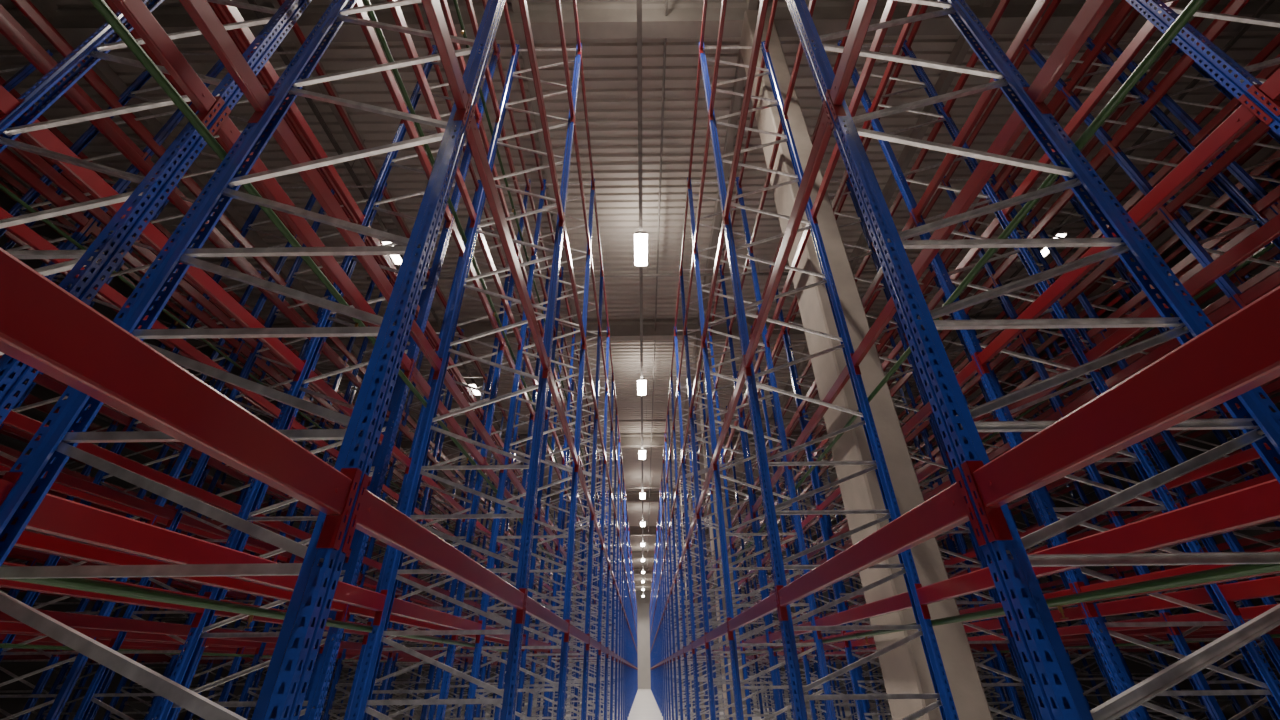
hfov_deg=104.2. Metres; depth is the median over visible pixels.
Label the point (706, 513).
frame
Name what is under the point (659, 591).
frame
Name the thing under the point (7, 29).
crossbar
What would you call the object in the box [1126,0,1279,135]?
frame
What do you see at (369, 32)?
crossbar
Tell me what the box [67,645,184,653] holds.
crossbar
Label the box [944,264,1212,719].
frame
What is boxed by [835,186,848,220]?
crossbar
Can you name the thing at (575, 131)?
crossbar
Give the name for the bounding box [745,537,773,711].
frame
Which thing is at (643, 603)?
wall
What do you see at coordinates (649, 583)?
girder
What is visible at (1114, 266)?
frame
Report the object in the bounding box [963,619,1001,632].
crossbar
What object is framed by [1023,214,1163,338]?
crossbar
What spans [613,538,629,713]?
frame
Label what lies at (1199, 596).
crossbar
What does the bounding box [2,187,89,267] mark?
frame
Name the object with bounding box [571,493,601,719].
frame
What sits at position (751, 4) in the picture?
beam
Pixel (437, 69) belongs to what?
crossbar
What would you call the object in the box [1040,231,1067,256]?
ceiling lamp
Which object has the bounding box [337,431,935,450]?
girder
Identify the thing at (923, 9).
crossbar
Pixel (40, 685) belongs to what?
frame
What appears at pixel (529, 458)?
frame
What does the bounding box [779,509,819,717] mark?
frame
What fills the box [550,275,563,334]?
crossbar
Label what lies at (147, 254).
crossbar
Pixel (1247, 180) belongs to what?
frame
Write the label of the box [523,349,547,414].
crossbar
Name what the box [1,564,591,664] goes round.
pipe
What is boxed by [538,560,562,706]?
frame
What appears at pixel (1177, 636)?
frame
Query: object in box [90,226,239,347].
crossbar
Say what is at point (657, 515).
frame
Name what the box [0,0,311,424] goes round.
frame
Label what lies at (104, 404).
crossbar
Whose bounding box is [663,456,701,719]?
frame
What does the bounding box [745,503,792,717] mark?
frame
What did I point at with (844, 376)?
crossbar
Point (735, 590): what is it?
frame
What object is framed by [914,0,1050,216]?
crossbar
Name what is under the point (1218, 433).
frame
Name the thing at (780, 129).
crossbar
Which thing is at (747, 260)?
crossbar
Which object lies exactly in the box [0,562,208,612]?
crossbar
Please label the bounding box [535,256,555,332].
crossbar
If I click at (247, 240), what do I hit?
crossbar
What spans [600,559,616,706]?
frame
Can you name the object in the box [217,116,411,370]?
crossbar
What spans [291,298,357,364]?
crossbar
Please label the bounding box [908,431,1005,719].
frame
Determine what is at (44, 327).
crossbar
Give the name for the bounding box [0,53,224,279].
frame
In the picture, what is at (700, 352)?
crossbar
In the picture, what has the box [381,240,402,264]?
ceiling lamp
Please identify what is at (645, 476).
ceiling pipe
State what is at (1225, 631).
crossbar
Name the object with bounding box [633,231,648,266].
ceiling lamp
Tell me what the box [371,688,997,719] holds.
floor
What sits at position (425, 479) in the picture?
crossbar
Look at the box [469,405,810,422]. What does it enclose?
ceiling pipe
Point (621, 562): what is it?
frame
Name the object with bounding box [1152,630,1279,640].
crossbar
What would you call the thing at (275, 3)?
girder
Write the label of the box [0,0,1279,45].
girder
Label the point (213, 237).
crossbar
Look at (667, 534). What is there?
concrete column
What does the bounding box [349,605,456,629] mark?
crossbar
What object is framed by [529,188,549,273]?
crossbar
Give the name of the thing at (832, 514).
frame
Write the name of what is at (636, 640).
frame
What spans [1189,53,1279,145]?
crossbar
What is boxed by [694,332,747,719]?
concrete column
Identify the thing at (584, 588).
frame
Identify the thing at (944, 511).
crossbar
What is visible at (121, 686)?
frame
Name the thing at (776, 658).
frame
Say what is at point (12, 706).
wall
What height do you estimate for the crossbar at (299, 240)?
0.112 m
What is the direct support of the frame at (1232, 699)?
on the floor
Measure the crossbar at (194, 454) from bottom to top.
0.112 m
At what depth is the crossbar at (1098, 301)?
9.79 m
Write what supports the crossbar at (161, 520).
attached to the frame at (225, 691)
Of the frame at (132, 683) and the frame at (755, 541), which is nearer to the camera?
the frame at (755, 541)
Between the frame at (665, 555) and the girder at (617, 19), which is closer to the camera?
the girder at (617, 19)
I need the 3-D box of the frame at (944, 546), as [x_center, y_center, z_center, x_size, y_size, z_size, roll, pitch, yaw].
[12.748,9.158,21.018,1.108,10.970,0.086,-1,-32,0]
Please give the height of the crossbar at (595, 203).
0.112 m
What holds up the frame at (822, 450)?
on the floor
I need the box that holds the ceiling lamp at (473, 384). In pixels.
[468,382,480,394]
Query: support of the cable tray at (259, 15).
hanging from the ceiling
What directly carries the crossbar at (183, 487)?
attached to the frame at (89, 699)
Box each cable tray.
[247,0,586,574]
[637,0,642,562]
[713,0,1274,597]
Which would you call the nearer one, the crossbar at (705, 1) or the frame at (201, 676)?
the crossbar at (705, 1)
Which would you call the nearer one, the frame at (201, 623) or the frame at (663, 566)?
the frame at (201, 623)
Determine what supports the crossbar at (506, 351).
attached to the frame at (450, 653)
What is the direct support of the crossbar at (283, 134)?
attached to the frame at (280, 697)
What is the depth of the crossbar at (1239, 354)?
1.00 m
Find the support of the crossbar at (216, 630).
attached to the frame at (268, 627)
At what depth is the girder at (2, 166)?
16.67 m
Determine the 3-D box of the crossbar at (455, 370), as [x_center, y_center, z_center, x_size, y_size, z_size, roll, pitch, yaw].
[-3.324,0.449,9.393,0.048,0.112,2.563,-1,-32,0]
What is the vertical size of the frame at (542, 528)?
10.970 m
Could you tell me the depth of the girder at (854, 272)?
16.47 m
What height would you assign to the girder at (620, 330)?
0.750 m
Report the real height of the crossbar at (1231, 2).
0.112 m
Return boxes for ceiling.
[0,0,1279,590]
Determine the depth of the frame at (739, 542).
35.33 m
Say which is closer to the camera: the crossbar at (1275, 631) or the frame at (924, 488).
the crossbar at (1275, 631)
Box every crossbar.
[0,4,143,156]
[0,13,189,217]
[0,76,113,186]
[0,150,88,225]
[0,168,77,232]
[0,207,128,308]
[0,247,351,514]
[0,355,131,425]
[0,408,48,437]
[0,452,175,519]
[0,465,152,519]
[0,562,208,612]
[0,609,190,635]
[0,622,118,637]
[0,631,91,637]
[3,230,174,348]
[3,426,39,440]
[7,648,133,654]
[11,0,164,157]
[11,137,111,225]
[13,634,179,648]
[14,530,344,611]
[18,134,134,236]
[21,119,304,372]
[24,493,385,610]
[26,0,118,99]
[34,369,130,417]
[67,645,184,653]
[76,443,241,514]
[80,245,177,320]
[87,238,189,320]
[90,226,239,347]
[99,638,241,647]
[104,0,185,95]
[112,0,215,111]
[123,105,240,233]
[124,632,261,647]
[128,237,257,347]
[134,423,249,482]
[140,239,232,318]
[146,315,281,418]
[147,160,266,280]
[156,517,274,557]
[178,351,273,418]
[179,0,270,111]
[179,514,291,557]
[180,172,285,285]
[184,646,273,653]
[191,105,294,235]
[203,228,312,339]
[211,628,323,646]
[213,3,272,90]
[214,599,369,635]
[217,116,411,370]
[220,4,363,222]
[241,346,312,402]
[245,237,316,316]
[246,647,273,649]
[255,514,350,556]
[256,74,331,189]
[259,347,338,412]
[265,643,342,652]
[272,119,441,370]
[273,292,344,364]
[281,108,357,223]
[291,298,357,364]
[292,420,371,480]
[297,237,355,308]
[308,370,410,466]
[312,57,377,179]
[322,345,389,416]
[334,193,387,275]
[339,641,392,651]
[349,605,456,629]
[350,0,451,221]
[355,13,397,109]
[355,489,524,609]
[366,237,417,317]
[367,225,439,345]
[384,190,429,275]
[386,628,444,645]
[387,0,475,221]
[391,598,481,629]
[412,3,432,52]
[412,367,484,464]
[421,0,468,108]
[422,475,465,513]
[433,61,478,187]
[440,0,479,118]
[444,370,504,464]
[448,357,483,415]
[452,222,503,344]
[458,635,507,644]
[465,0,499,117]
[466,116,548,369]
[477,228,521,344]
[479,121,518,251]
[482,0,497,51]
[483,205,507,273]
[485,462,521,513]
[485,625,525,644]
[497,55,529,186]
[501,125,534,251]
[503,1,515,51]
[504,343,533,415]
[507,469,537,515]
[516,60,543,186]
[518,0,563,220]
[519,252,542,333]
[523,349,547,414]
[526,596,568,632]
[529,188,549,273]
[534,416,552,460]
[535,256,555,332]
[543,337,558,388]
[544,192,561,273]
[548,366,577,464]
[549,418,564,460]
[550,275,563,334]
[555,0,573,116]
[557,336,569,388]
[562,280,573,334]
[563,224,584,343]
[573,0,580,50]
[573,123,590,250]
[578,462,593,514]
[580,56,594,186]
[585,345,597,414]
[590,252,600,332]
[594,192,602,273]
[598,414,605,459]
[601,333,607,387]
[603,279,608,333]
[674,275,679,332]
[677,334,683,386]
[680,191,688,272]
[681,414,689,458]
[684,253,693,331]
[688,56,700,185]
[689,345,702,413]
[693,121,710,249]
[696,461,712,513]
[700,0,707,49]
[702,220,724,342]
[709,0,726,115]
[710,277,720,332]
[713,364,744,463]
[715,336,728,386]
[721,191,737,271]
[723,416,738,458]
[724,0,768,218]
[728,593,776,630]
[729,253,748,330]
[738,56,764,184]
[739,346,764,412]
[744,112,831,366]
[750,120,782,248]
[752,466,784,512]
[765,0,777,48]
[766,224,810,341]
[769,621,811,641]
[771,237,782,271]
[778,483,969,606]
[782,294,796,330]
[783,0,815,114]
[786,365,849,461]
[799,380,816,411]
[811,0,897,217]
[811,53,840,144]
[815,592,911,625]
[818,486,840,509]
[829,0,877,104]
[832,120,869,211]
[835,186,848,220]
[841,0,858,46]
[843,630,873,640]
[849,52,905,183]
[851,638,874,646]
[852,110,1025,365]
[854,250,870,281]
[861,216,913,307]
[870,3,919,111]
[872,117,942,247]
[882,340,902,370]
[902,360,976,437]
[904,217,1000,340]
[905,183,942,250]
[906,5,927,46]
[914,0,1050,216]
[916,457,943,482]
[917,479,1279,604]
[920,228,966,292]
[932,183,993,269]
[940,279,992,340]
[943,0,1009,112]
[944,49,1027,182]
[945,182,1008,269]
[946,360,1079,460]
[959,228,1019,299]
[959,589,1077,622]
[961,337,1022,394]
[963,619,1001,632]
[967,94,1064,227]
[967,634,1019,640]
[970,279,1050,354]
[973,227,1034,295]
[973,286,1279,507]
[978,105,1257,364]
[987,412,1060,460]
[993,149,1109,279]
[995,48,1090,180]
[996,634,1086,644]
[1002,0,1179,214]
[1005,587,1213,627]
[1006,337,1084,394]
[1007,336,1102,408]
[1009,48,1109,181]
[1011,227,1090,306]
[1019,511,1107,537]
[1022,94,1135,226]
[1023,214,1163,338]
[1027,0,1113,102]
[1035,278,1125,353]
[1037,93,1152,223]
[1051,503,1181,545]
[1054,148,1187,278]
[1057,616,1162,635]
[1061,302,1237,414]
[1062,342,1165,405]
[1062,634,1167,643]
[1065,0,1132,91]
[1080,548,1279,602]
[1085,213,1279,361]
[1087,213,1250,337]
[1090,620,1247,637]
[1091,92,1225,225]
[1096,410,1217,469]
[1105,212,1273,337]
[1111,0,1249,146]
[1111,628,1234,637]
[1117,443,1271,506]
[1127,276,1235,346]
[1128,149,1279,277]
[1136,0,1219,90]
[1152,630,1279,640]
[1156,0,1234,87]
[1165,122,1270,213]
[1168,604,1277,621]
[1182,260,1279,327]
[1186,473,1275,504]
[1186,627,1278,635]
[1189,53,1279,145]
[1219,576,1279,600]
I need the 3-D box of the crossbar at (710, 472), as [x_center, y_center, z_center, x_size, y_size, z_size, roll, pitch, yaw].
[1.076,2.160,8.288,0.048,0.112,2.563,-1,-32,0]
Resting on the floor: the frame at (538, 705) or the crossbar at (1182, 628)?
the frame at (538, 705)
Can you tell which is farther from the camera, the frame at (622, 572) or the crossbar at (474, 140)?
the frame at (622, 572)
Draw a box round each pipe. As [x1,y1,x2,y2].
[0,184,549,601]
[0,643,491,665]
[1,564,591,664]
[89,0,605,625]
[363,0,615,603]
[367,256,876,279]
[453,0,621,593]
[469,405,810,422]
[515,476,759,489]
[542,525,736,527]
[646,0,667,593]
[686,0,1205,620]
[698,564,1279,663]
[746,243,1274,602]
[826,634,1279,661]
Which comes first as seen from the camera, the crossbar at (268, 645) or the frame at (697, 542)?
the crossbar at (268, 645)
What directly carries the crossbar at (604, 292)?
attached to the frame at (521, 685)
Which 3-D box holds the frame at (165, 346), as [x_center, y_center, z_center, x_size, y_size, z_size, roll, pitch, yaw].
[-14.546,3.844,12.038,1.108,10.970,0.086,-1,-32,0]
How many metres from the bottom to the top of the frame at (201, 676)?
10.970 m
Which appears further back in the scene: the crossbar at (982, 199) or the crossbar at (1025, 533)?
the crossbar at (982, 199)
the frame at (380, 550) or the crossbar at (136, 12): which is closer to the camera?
the crossbar at (136, 12)
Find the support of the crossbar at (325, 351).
attached to the frame at (268, 627)
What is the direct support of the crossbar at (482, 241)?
attached to the frame at (479, 642)
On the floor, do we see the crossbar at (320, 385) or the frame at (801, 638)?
the frame at (801, 638)
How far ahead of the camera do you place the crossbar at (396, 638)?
7.24 m
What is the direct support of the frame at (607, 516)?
on the floor
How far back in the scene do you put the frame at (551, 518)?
28.60 m
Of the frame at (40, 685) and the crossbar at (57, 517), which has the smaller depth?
the crossbar at (57, 517)
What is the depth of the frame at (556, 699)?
20.66 m
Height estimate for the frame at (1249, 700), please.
10.970 m
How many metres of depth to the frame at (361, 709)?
4.37 m
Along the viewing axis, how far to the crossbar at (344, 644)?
9.07 m
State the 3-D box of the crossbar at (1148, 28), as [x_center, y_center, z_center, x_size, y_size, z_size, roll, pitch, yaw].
[4.380,-2.458,4.903,0.048,0.112,2.563,-1,-32,0]
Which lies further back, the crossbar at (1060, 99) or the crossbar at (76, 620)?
the crossbar at (1060, 99)
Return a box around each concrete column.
[665,534,673,701]
[670,500,684,711]
[678,444,704,719]
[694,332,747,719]
[740,10,992,719]
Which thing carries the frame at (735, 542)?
on the floor
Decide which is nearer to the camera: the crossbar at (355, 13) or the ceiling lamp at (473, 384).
the crossbar at (355, 13)
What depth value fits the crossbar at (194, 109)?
8.72 m
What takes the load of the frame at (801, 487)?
on the floor
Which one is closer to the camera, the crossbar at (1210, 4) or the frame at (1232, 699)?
the crossbar at (1210, 4)
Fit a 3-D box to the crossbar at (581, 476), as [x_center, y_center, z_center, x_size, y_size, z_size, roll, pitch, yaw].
[-0.895,2.183,8.288,0.048,0.112,2.563,-1,-32,0]
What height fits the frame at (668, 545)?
10.970 m
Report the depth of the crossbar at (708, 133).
8.07 m
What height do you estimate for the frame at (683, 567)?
10.970 m
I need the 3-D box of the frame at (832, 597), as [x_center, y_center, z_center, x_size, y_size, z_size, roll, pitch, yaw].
[8.385,10.617,23.262,1.108,10.970,0.086,-1,-32,0]
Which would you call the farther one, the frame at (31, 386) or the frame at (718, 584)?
the frame at (718, 584)
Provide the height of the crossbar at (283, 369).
0.112 m
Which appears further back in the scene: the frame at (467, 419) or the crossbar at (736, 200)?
the frame at (467, 419)
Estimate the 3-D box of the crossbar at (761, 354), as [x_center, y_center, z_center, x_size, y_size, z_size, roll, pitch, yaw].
[2.114,0.385,9.393,0.048,0.112,2.563,-1,-32,0]
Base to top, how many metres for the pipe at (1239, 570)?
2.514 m
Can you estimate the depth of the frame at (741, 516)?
28.85 m
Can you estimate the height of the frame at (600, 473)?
10.970 m
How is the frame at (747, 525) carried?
on the floor
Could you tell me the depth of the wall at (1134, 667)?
17.86 m
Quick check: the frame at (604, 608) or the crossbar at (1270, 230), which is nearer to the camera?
the crossbar at (1270, 230)
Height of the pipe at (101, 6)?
0.102 m
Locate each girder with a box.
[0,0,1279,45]
[0,162,537,588]
[30,0,561,582]
[185,315,1092,345]
[271,0,592,577]
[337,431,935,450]
[420,489,840,504]
[459,525,821,535]
[501,550,794,558]
[511,0,621,559]
[528,580,756,587]
[537,566,770,574]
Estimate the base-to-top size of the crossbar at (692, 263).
0.112 m
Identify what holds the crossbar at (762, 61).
attached to the frame at (826, 689)
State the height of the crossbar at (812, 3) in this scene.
0.112 m
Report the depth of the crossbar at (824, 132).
3.35 m
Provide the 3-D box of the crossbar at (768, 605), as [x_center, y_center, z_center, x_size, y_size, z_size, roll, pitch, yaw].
[1.081,2.530,4.927,0.048,0.112,2.563,-1,-32,0]
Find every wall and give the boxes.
[0,0,1279,668]
[0,177,536,719]
[535,590,756,688]
[749,160,1279,719]
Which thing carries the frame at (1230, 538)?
on the floor
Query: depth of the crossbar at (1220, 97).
8.21 m
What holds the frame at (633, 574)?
on the floor
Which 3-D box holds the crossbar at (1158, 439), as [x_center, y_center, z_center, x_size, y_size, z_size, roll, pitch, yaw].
[8.807,1.476,8.660,0.048,0.112,2.563,-1,-32,0]
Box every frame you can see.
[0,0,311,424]
[0,0,505,719]
[0,49,52,91]
[0,52,316,477]
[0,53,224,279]
[0,184,179,433]
[0,186,315,719]
[0,270,260,719]
[0,346,165,597]
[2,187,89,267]
[7,292,192,597]
[32,380,228,719]
[35,338,261,719]
[73,183,386,719]
[103,337,310,719]
[114,412,265,719]
[144,378,313,719]
[146,273,374,719]
[153,44,500,719]
[184,440,309,719]
[199,375,360,719]
[224,421,346,718]
[235,268,430,719]
[244,515,313,714]
[320,462,402,719]
[321,440,410,719]
[322,329,463,719]
[322,501,393,719]
[328,378,445,719]
[344,179,530,719]
[350,43,581,719]
[373,412,468,719]
[374,461,437,712]
[381,374,486,719]
[384,505,445,719]
[386,481,451,715]
[405,524,452,718]
[412,439,482,718]
[414,495,465,716]
[420,410,504,719]
[428,267,550,719]
[436,540,477,715]
[446,461,499,715]
[450,436,519,717]
[460,486,513,717]
[465,179,594,719]
[474,458,529,719]
[475,328,564,717]
[485,494,519,716]
[491,482,523,716]
[514,373,574,719]
[515,266,603,719]
[515,494,546,719]
[517,528,545,716]
[518,524,540,719]
[522,505,555,719]
[523,551,551,714]
[527,410,582,719]
[532,518,556,713]
[536,526,566,716]
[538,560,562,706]
[542,435,587,719]
[543,327,609,719]
[553,543,575,706]
[554,457,589,716]
[557,551,578,706]
[564,374,613,719]
[566,478,598,719]
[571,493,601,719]
[574,407,617,719]
[578,505,604,716]
[585,435,619,719]
[587,516,607,715]
[587,530,607,710]
[590,457,621,719]
[598,480,623,719]
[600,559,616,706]
[601,491,625,719]
[606,506,626,719]
[607,518,627,719]
[613,527,628,716]
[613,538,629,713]
[617,546,630,710]
[617,549,631,708]
[620,562,632,704]
[623,574,633,684]
[634,580,634,698]
[635,590,635,663]
[635,664,635,695]
[636,600,636,639]
[636,640,636,687]
[651,588,660,695]
[651,601,652,668]
[651,618,652,684]
[652,578,664,684]
[652,591,661,697]
[652,591,663,679]
[653,561,665,696]
[653,566,667,701]
[653,588,662,700]
[654,549,670,707]
[654,555,670,705]
[655,545,674,709]
[656,537,674,712]
[657,515,682,719]
[657,526,679,715]
[658,504,686,719]
[660,490,690,719]
[661,475,695,719]
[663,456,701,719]
[665,435,708,719]
[667,406,718,719]
[670,372,732,719]
[674,326,751,719]
[679,265,781,719]
[683,567,690,706]
[687,177,835,719]
[692,515,723,718]
[697,525,718,708]
[697,542,708,701]
[699,41,958,719]
[701,513,721,711]
[703,503,723,719]
[706,493,724,717]
[725,458,758,713]
[726,406,791,718]
[726,436,774,718]
[733,525,769,713]
[734,543,753,708]
[735,542,758,705]
[735,549,764,705]
[737,371,826,719]
[739,542,773,708]
[741,516,772,709]
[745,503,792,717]
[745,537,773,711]
[750,326,868,719]
[751,526,788,710]
[756,490,806,718]
[759,515,789,717]
[769,265,890,719]
[775,455,845,719]
[777,474,823,718]
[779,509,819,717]
[786,0,1279,719]
[786,494,836,719]
[787,433,871,719]
[799,475,857,719]
[802,457,878,719]
[804,405,891,719]
[818,434,889,719]
[829,177,1042,719]
[832,514,875,706]
[836,498,891,717]
[837,39,1279,719]
[839,503,887,719]
[875,324,1022,718]
[884,372,1010,719]
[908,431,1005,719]
[913,455,1000,718]
[916,404,1034,719]
[918,263,1127,719]
[919,433,1043,719]
[921,488,996,716]
[932,477,1029,719]
[941,174,1279,719]
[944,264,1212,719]
[953,368,1128,715]
[974,403,1103,708]
[993,369,1194,719]
[995,441,1120,718]
[1001,330,1246,719]
[1006,175,1279,629]
[1023,37,1279,310]
[1029,405,1204,719]
[1044,329,1279,719]
[1081,260,1279,578]
[1082,367,1279,719]
[1105,38,1279,216]
[1114,266,1271,475]
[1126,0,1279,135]
[1148,172,1279,284]
[1151,329,1258,477]
[1229,171,1279,203]
[1235,258,1274,277]
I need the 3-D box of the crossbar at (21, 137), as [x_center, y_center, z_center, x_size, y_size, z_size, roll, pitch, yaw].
[-9.718,-3.087,8.530,0.048,0.112,2.563,-1,-32,0]
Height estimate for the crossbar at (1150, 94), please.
0.112 m
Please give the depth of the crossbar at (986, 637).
9.23 m
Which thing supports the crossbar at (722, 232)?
attached to the frame at (826, 689)
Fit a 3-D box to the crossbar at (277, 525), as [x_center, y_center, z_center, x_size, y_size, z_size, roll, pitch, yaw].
[-5.268,2.827,7.916,0.048,0.112,2.563,-1,-32,0]
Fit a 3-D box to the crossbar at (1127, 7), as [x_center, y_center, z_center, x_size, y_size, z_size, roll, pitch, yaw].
[6.327,-4.683,6.285,0.048,0.112,2.563,-1,-32,0]
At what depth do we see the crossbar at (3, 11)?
5.74 m
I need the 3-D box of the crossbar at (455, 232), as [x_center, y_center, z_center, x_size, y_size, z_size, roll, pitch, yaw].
[-2.283,-0.971,7.148,0.048,0.112,2.563,-1,-32,0]
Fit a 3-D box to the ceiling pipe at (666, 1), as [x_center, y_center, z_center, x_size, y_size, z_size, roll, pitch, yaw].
[0.752,11.309,40.120,0.070,0.535,108.000,-1,-32,0]
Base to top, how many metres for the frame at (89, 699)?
10.970 m
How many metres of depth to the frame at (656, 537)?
33.83 m
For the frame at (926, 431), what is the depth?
14.81 m
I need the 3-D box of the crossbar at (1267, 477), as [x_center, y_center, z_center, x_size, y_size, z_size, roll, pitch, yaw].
[7.454,1.270,5.671,0.048,0.112,2.563,-1,-32,0]
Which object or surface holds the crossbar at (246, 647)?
attached to the frame at (225, 691)
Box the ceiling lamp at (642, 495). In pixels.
[639,491,645,498]
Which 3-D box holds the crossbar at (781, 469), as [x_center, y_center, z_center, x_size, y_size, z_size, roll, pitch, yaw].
[2.134,2.147,8.288,0.048,0.112,2.563,-1,-32,0]
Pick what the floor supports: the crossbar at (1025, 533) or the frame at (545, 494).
the frame at (545, 494)
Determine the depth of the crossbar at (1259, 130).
5.45 m
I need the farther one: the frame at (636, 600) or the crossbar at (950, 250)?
the frame at (636, 600)
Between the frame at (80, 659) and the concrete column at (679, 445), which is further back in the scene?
the concrete column at (679, 445)
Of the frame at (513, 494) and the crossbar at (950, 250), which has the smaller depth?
the crossbar at (950, 250)
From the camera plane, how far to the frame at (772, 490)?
23.89 m
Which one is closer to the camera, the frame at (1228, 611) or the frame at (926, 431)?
the frame at (1228, 611)
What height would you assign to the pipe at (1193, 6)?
0.102 m
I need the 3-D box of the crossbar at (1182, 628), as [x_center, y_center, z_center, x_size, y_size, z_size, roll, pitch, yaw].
[7.485,3.864,7.172,0.048,0.112,2.563,-1,-32,0]
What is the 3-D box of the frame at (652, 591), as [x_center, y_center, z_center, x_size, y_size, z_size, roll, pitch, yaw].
[1.919,29.001,52.446,1.108,10.970,0.086,-1,-32,0]
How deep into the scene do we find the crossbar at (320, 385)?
5.47 m
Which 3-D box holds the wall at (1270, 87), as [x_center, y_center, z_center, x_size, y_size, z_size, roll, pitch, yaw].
[0.768,19.523,39.630,31.360,8.212,90.013,-1,-32,0]
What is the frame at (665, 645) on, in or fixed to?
on the floor
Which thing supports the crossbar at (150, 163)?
attached to the frame at (80, 659)
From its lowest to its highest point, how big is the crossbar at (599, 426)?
0.112 m
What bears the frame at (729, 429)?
on the floor
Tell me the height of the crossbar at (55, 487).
0.112 m
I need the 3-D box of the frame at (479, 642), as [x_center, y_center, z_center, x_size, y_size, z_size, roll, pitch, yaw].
[-1.440,0.874,7.548,1.116,10.970,0.086,-1,-32,0]
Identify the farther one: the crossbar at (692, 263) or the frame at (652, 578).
the frame at (652, 578)
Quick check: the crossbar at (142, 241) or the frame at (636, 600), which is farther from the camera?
the frame at (636, 600)
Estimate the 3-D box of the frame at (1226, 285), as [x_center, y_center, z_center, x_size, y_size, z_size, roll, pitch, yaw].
[6.903,-0.632,5.304,1.108,10.970,0.086,-1,-32,0]
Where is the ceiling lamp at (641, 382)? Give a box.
[637,378,646,394]
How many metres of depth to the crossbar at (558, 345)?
12.82 m
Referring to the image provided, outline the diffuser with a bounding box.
[640,493,644,498]
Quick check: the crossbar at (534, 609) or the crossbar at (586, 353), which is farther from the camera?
the crossbar at (586, 353)
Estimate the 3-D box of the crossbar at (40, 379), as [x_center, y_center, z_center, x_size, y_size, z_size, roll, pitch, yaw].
[-7.707,0.261,6.415,0.048,0.112,2.563,-1,-32,0]
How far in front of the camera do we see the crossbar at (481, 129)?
8.20 m
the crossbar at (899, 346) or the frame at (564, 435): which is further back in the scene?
the frame at (564, 435)
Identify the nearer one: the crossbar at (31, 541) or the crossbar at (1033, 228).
the crossbar at (31, 541)
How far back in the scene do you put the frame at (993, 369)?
12.67 m
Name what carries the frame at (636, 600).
on the floor
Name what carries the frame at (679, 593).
on the floor
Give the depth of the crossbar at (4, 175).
8.70 m
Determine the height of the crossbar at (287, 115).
0.112 m
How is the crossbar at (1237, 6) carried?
attached to the frame
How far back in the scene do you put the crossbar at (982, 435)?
5.64 m
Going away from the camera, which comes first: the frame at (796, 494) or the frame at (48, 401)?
the frame at (48, 401)
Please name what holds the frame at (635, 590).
on the floor
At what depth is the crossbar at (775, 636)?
7.56 m
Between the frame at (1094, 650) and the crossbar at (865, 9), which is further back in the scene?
the frame at (1094, 650)
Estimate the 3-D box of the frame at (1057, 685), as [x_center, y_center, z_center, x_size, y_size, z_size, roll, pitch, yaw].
[1.557,-1.978,3.059,1.116,10.970,0.086,-1,-32,0]
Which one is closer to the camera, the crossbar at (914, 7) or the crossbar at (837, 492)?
the crossbar at (914, 7)
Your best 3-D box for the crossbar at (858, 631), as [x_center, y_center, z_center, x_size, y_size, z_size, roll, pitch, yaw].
[3.397,3.912,7.172,0.048,0.112,2.563,-1,-32,0]
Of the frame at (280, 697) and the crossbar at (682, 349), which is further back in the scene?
the crossbar at (682, 349)
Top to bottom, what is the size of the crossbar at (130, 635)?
0.112 m
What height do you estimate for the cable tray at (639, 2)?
1.300 m
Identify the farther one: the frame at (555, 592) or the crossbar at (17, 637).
the frame at (555, 592)
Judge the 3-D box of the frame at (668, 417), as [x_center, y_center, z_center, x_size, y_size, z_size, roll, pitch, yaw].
[1.656,6.471,16.528,1.108,10.970,0.086,-1,-32,0]
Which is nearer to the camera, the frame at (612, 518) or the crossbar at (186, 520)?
the crossbar at (186, 520)
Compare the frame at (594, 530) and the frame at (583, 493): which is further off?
the frame at (594, 530)
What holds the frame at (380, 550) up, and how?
on the floor
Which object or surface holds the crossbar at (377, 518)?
attached to the frame at (280, 697)
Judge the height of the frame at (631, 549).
10.970 m
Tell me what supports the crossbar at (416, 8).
attached to the frame at (19, 120)
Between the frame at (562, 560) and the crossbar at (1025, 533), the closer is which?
the crossbar at (1025, 533)
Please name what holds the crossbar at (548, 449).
attached to the frame at (437, 682)
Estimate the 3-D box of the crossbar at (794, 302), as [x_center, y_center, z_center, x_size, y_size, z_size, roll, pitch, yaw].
[3.335,-1.408,10.509,0.048,0.112,2.563,-1,-32,0]
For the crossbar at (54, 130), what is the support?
attached to the frame at (31, 386)
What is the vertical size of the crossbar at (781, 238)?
0.112 m
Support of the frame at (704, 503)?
on the floor
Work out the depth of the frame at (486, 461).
19.73 m
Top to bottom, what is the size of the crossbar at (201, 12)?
0.112 m
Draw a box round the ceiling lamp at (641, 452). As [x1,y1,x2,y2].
[638,449,645,458]
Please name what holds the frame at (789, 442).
on the floor
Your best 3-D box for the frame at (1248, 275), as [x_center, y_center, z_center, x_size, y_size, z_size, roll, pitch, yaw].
[15.695,2.082,9.793,1.108,10.970,0.086,-1,-32,0]
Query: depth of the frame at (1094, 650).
9.05 m
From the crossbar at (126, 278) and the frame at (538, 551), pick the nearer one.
the crossbar at (126, 278)
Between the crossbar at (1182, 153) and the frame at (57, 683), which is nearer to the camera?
the crossbar at (1182, 153)
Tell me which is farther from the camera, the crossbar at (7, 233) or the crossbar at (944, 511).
the crossbar at (7, 233)
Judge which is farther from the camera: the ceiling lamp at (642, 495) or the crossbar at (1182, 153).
the ceiling lamp at (642, 495)
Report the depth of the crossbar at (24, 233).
4.40 m

